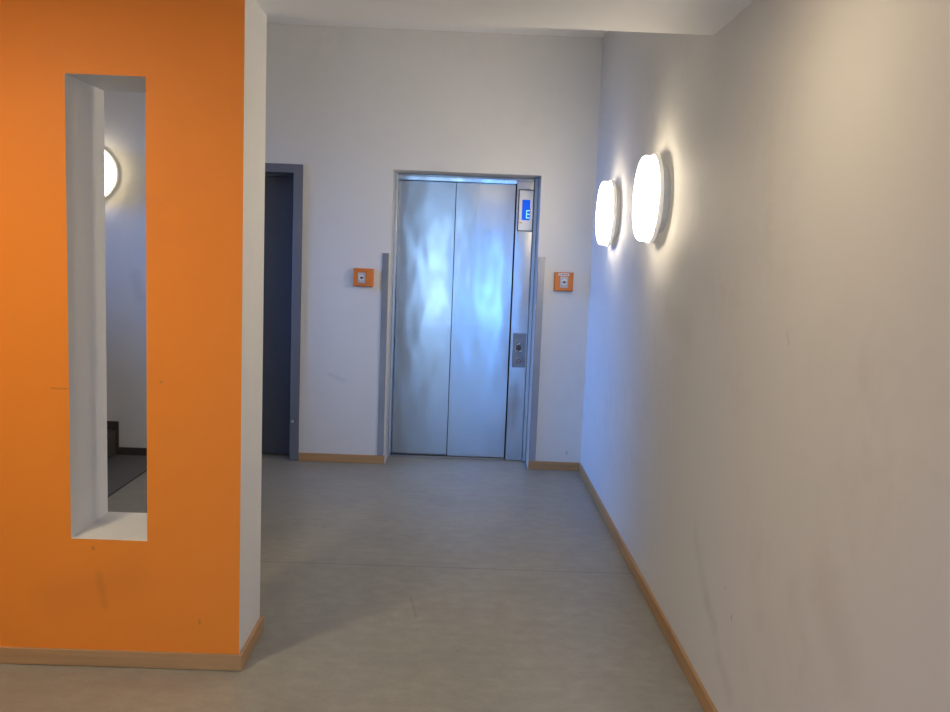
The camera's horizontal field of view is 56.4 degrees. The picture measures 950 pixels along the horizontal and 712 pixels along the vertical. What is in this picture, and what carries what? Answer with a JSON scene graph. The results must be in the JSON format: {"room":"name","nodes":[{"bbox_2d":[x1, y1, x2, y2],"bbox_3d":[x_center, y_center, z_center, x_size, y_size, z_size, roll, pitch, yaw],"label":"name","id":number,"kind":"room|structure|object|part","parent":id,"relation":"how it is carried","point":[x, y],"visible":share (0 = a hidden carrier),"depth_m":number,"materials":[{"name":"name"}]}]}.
{"room":"elevator lobby","nodes":[
{"label":"elevator lobby","id":0,"kind":"room"},
{"bbox_2d":[0,0,266,653],"bbox_3d":[-2.521,-0.122,3.133,3.460,2.316,0.319,2,7,-1],"label":"wall","id":1,"kind":"structure","parent":0,"point":[182,574],"depth_m":3.02,"materials":[{"name":"orange paint"}]},
{"bbox_2d":[0,616,263,670],"bbox_3d":[-2.559,0.997,3.264,3.472,0.059,0.346,2,7,-1],"label":"baseboard","id":2,"kind":"structure","parent":1,"relation":"attached to","point":[8,655],"depth_m":3.12,"materials":[{"name":"brown wood"}]},
{"bbox_2d":[0,453,703,711],"bbox_3d":[-1.823,1.238,2.240,5.426,0.120,8.906,2,7,-1],"label":"floor","id":3,"kind":"structure","parent":0,"point":[401,584],"depth_m":3.74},
{"bbox_2d":[107,421,146,458],"bbox_3d":[-3.221,0.172,5.521,2.153,1.122,1.205,2,7,-1],"label":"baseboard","id":4,"kind":"structure","parent":3,"relation":"on","point":[113,448],"depth_m":6.16,"materials":[{"name":"stone"}]},
{"bbox_2d":[108,470,146,496],"bbox_3d":[-2.137,0.874,4.807,0.010,0.022,2.756,2,7,-1],"label":"trim","id":5,"kind":"structure","parent":3,"relation":"on","point":[145,470],"depth_m":5.46,"materials":[{"name":"grey metal"}]},
{"bbox_2d":[104,23,602,467],"bbox_3d":[-1.740,-0.774,6.227,5.076,2.954,0.380,2,7,-1],"label":"wall","id":6,"kind":"structure","parent":0,"point":[359,108],"depth_m":6.00,"materials":[{"name":"white paint"}]},
{"bbox_2d":[105,150,117,196],"bbox_3d":[-2.591,-1.228,5.931,0.380,0.380,0.080,2,7,-1],"label":"wall lamp","id":7,"kind":"object","parent":6,"relation":"attached to","point":[111,171],"visible":0.25,"depth_m":5.91,"materials":[{"name":"white glass"}]},
{"bbox_2d":[105,153,114,193],"bbox_3d":[-2.591,-1.226,5.914,0.359,0.359,0.046,2,7,-1],"label":"diffuser","id":8,"kind":"object","parent":7,"relation":"attached to","point":[109,161],"depth_m":5.91,"materials":[{"name":"beige glass"}]},
{"bbox_2d":[262,163,302,460],"bbox_3d":[-1.667,-0.307,6.180,0.935,2.042,0.218,2,7,-1],"label":"door","id":9,"kind":"structure","parent":6,"relation":"in","point":[283,214],"depth_m":6.20,"materials":[{"name":"grey paint"}]},
{"bbox_2d":[299,452,384,463],"bbox_3d":[-0.935,0.717,6.214,0.598,0.059,0.013,2,7,-1],"label":"baseboard","id":10,"kind":"structure","parent":6,"relation":"attached to","point":[317,457],"depth_m":6.21,"materials":[{"name":"brown wood"}]},
{"bbox_2d":[353,268,373,286],"bbox_3d":[-0.764,-0.537,6.054,0.141,0.125,0.041,2,7,-1],"label":"switch box","id":11,"kind":"object","parent":6,"relation":"attached to","point":[364,277],"visible":1,"depth_m":6.04,"materials":[{"name":"orange plastic"}]},
{"bbox_2d":[377,253,388,454],"bbox_3d":[-0.637,-0.004,6.135,0.043,1.411,0.009,2,7,-1],"label":"guard","id":12,"kind":"object","parent":6,"relation":"attached to","point":[385,258],"visible":1,"depth_m":6.13,"materials":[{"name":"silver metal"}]},
{"bbox_2d":[388,173,538,461],"bbox_3d":[-0.094,-0.266,6.403,1.002,2.032,0.150,2,7,-1],"label":"elevator door","id":13,"kind":"structure","parent":6,"relation":"in","point":[491,281],"depth_m":6.40,"materials":[{"name":"silver metal"}]},
{"bbox_3d":[-0.374,-0.262,6.428,0.406,1.980,0.025,2,7,-1],"label":"door panel","id":14,"kind":"part","parent":13,"relation":"part of","materials":[{"name":"silver metal"}]},
{"bbox_3d":[-0.199,0.737,6.526,0.838,0.005,0.138,2,7,-1],"label":"sill","id":15,"kind":"part","parent":13,"relation":"part of","materials":[{"name":"silver metal"}]},
{"bbox_3d":[0.042,-0.243,6.409,0.422,1.980,0.024,2,7,-1],"label":"door panel","id":16,"kind":"part","parent":13,"relation":"part of","materials":[{"name":"silver metal"}]},
{"bbox_2d":[512,333,525,367],"bbox_3d":[0.318,-0.040,6.377,0.093,0.248,0.014,2,7,-1],"label":"plate","id":17,"kind":"object","parent":13,"relation":"attached to","point":[519,339],"visible":1,"depth_m":6.38,"materials":[{"name":"metal"}]},
{"bbox_3d":[0.320,-0.238,6.401,0.122,2.009,0.080,2,7,-1],"label":"panel","id":18,"kind":"part","parent":13,"relation":"part of","materials":[{"name":"silver metal"}]},
{"bbox_2d":[517,189,534,231],"bbox_3d":[0.360,-1.029,6.264,0.113,0.293,0.008,2,7,-1],"label":"indicator","id":19,"kind":"object","parent":13,"relation":"attached to","point":[525,202],"visible":1,"depth_m":6.26,"materials":[{"name":"silver metal"}]},
{"bbox_2d":[529,257,544,460],"bbox_3d":[0.429,0.030,6.152,0.048,1.425,0.009,2,7,-1],"label":"guard","id":20,"kind":"object","parent":6,"relation":"attached to","point":[541,260],"visible":1,"depth_m":6.14,"materials":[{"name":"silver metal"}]},
{"bbox_2d":[528,461,578,470],"bbox_3d":[0.552,0.773,6.239,0.354,0.059,0.013,2,7,-1],"label":"baseboard","id":21,"kind":"structure","parent":6,"relation":"attached to","point":[541,465],"depth_m":6.23,"materials":[{"name":"brown wood"}]},
{"bbox_2d":[553,272,573,291],"bbox_3d":[0.609,-0.509,6.074,0.134,0.131,0.041,2,7,-1],"label":"switch box","id":22,"kind":"object","parent":6,"relation":"attached to","point":[563,281],"visible":1,"depth_m":6.06,"materials":[{"name":"orange plastic"}]},
{"bbox_2d":[409,180,516,434],"bbox_3d":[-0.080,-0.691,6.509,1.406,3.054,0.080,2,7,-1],"label":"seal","id":23,"kind":"structure","parent":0,"point":[409,180],"depth_m":6.43,"materials":[{"name":"black rubber"}]},
{"bbox_2d":[254,0,753,37],"bbox_3d":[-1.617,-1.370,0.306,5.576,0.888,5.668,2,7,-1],"label":"ceiling","id":24,"kind":"structure","parent":0,"point":[696,17],"depth_m":3.02,"materials":[{"name":"paint"}]},
{"bbox_2d":[580,0,949,711],"bbox_3d":[0.970,-0.208,2.307,0.250,2.954,8.806,2,7,-1],"label":"wall","id":25,"kind":"structure","parent":0,"point":[766,422],"depth_m":2.36,"materials":[{"name":"white paint"}]},
{"bbox_2d":[596,180,619,245],"bbox_3d":[0.772,-0.830,5.158,0.094,0.380,0.380,2,7,-1],"label":"wall lamp","id":26,"kind":"object","parent":25,"relation":"attached to","point":[608,202],"visible":1,"depth_m":5.03,"materials":[{"name":"white glass"}]},
{"bbox_2d":[596,181,612,244],"bbox_3d":[0.749,-0.831,5.158,0.046,0.363,0.363,2,7,-1],"label":"diffuser","id":27,"kind":"object","parent":26,"relation":"attached to","point":[604,212],"depth_m":5.05,"materials":[{"name":"beige glass"}]},
{"bbox_2d":[578,462,717,711],"bbox_3d":[0.785,1.258,2.174,0.013,0.059,8.206,2,7,-1],"label":"baseboard","id":28,"kind":"structure","parent":25,"relation":"attached to","point":[690,673],"depth_m":3.71,"materials":[{"name":"brown wood"}]},
{"bbox_2d":[633,154,669,242],"bbox_3d":[0.784,-0.701,3.955,0.102,0.392,0.392,2,7,-1],"label":"wall lamp","id":29,"kind":"object","parent":25,"relation":"attached to","point":[651,195],"visible":1,"depth_m":3.83,"materials":[{"name":"white glass"}]},
{"bbox_2d":[633,156,658,240],"bbox_3d":[0.756,-0.702,3.955,0.046,0.374,0.374,2,7,-1],"label":"diffuser","id":30,"kind":"object","parent":29,"relation":"attached to","point":[646,187],"depth_m":3.85,"materials":[{"name":"beige glass"}]}
]}

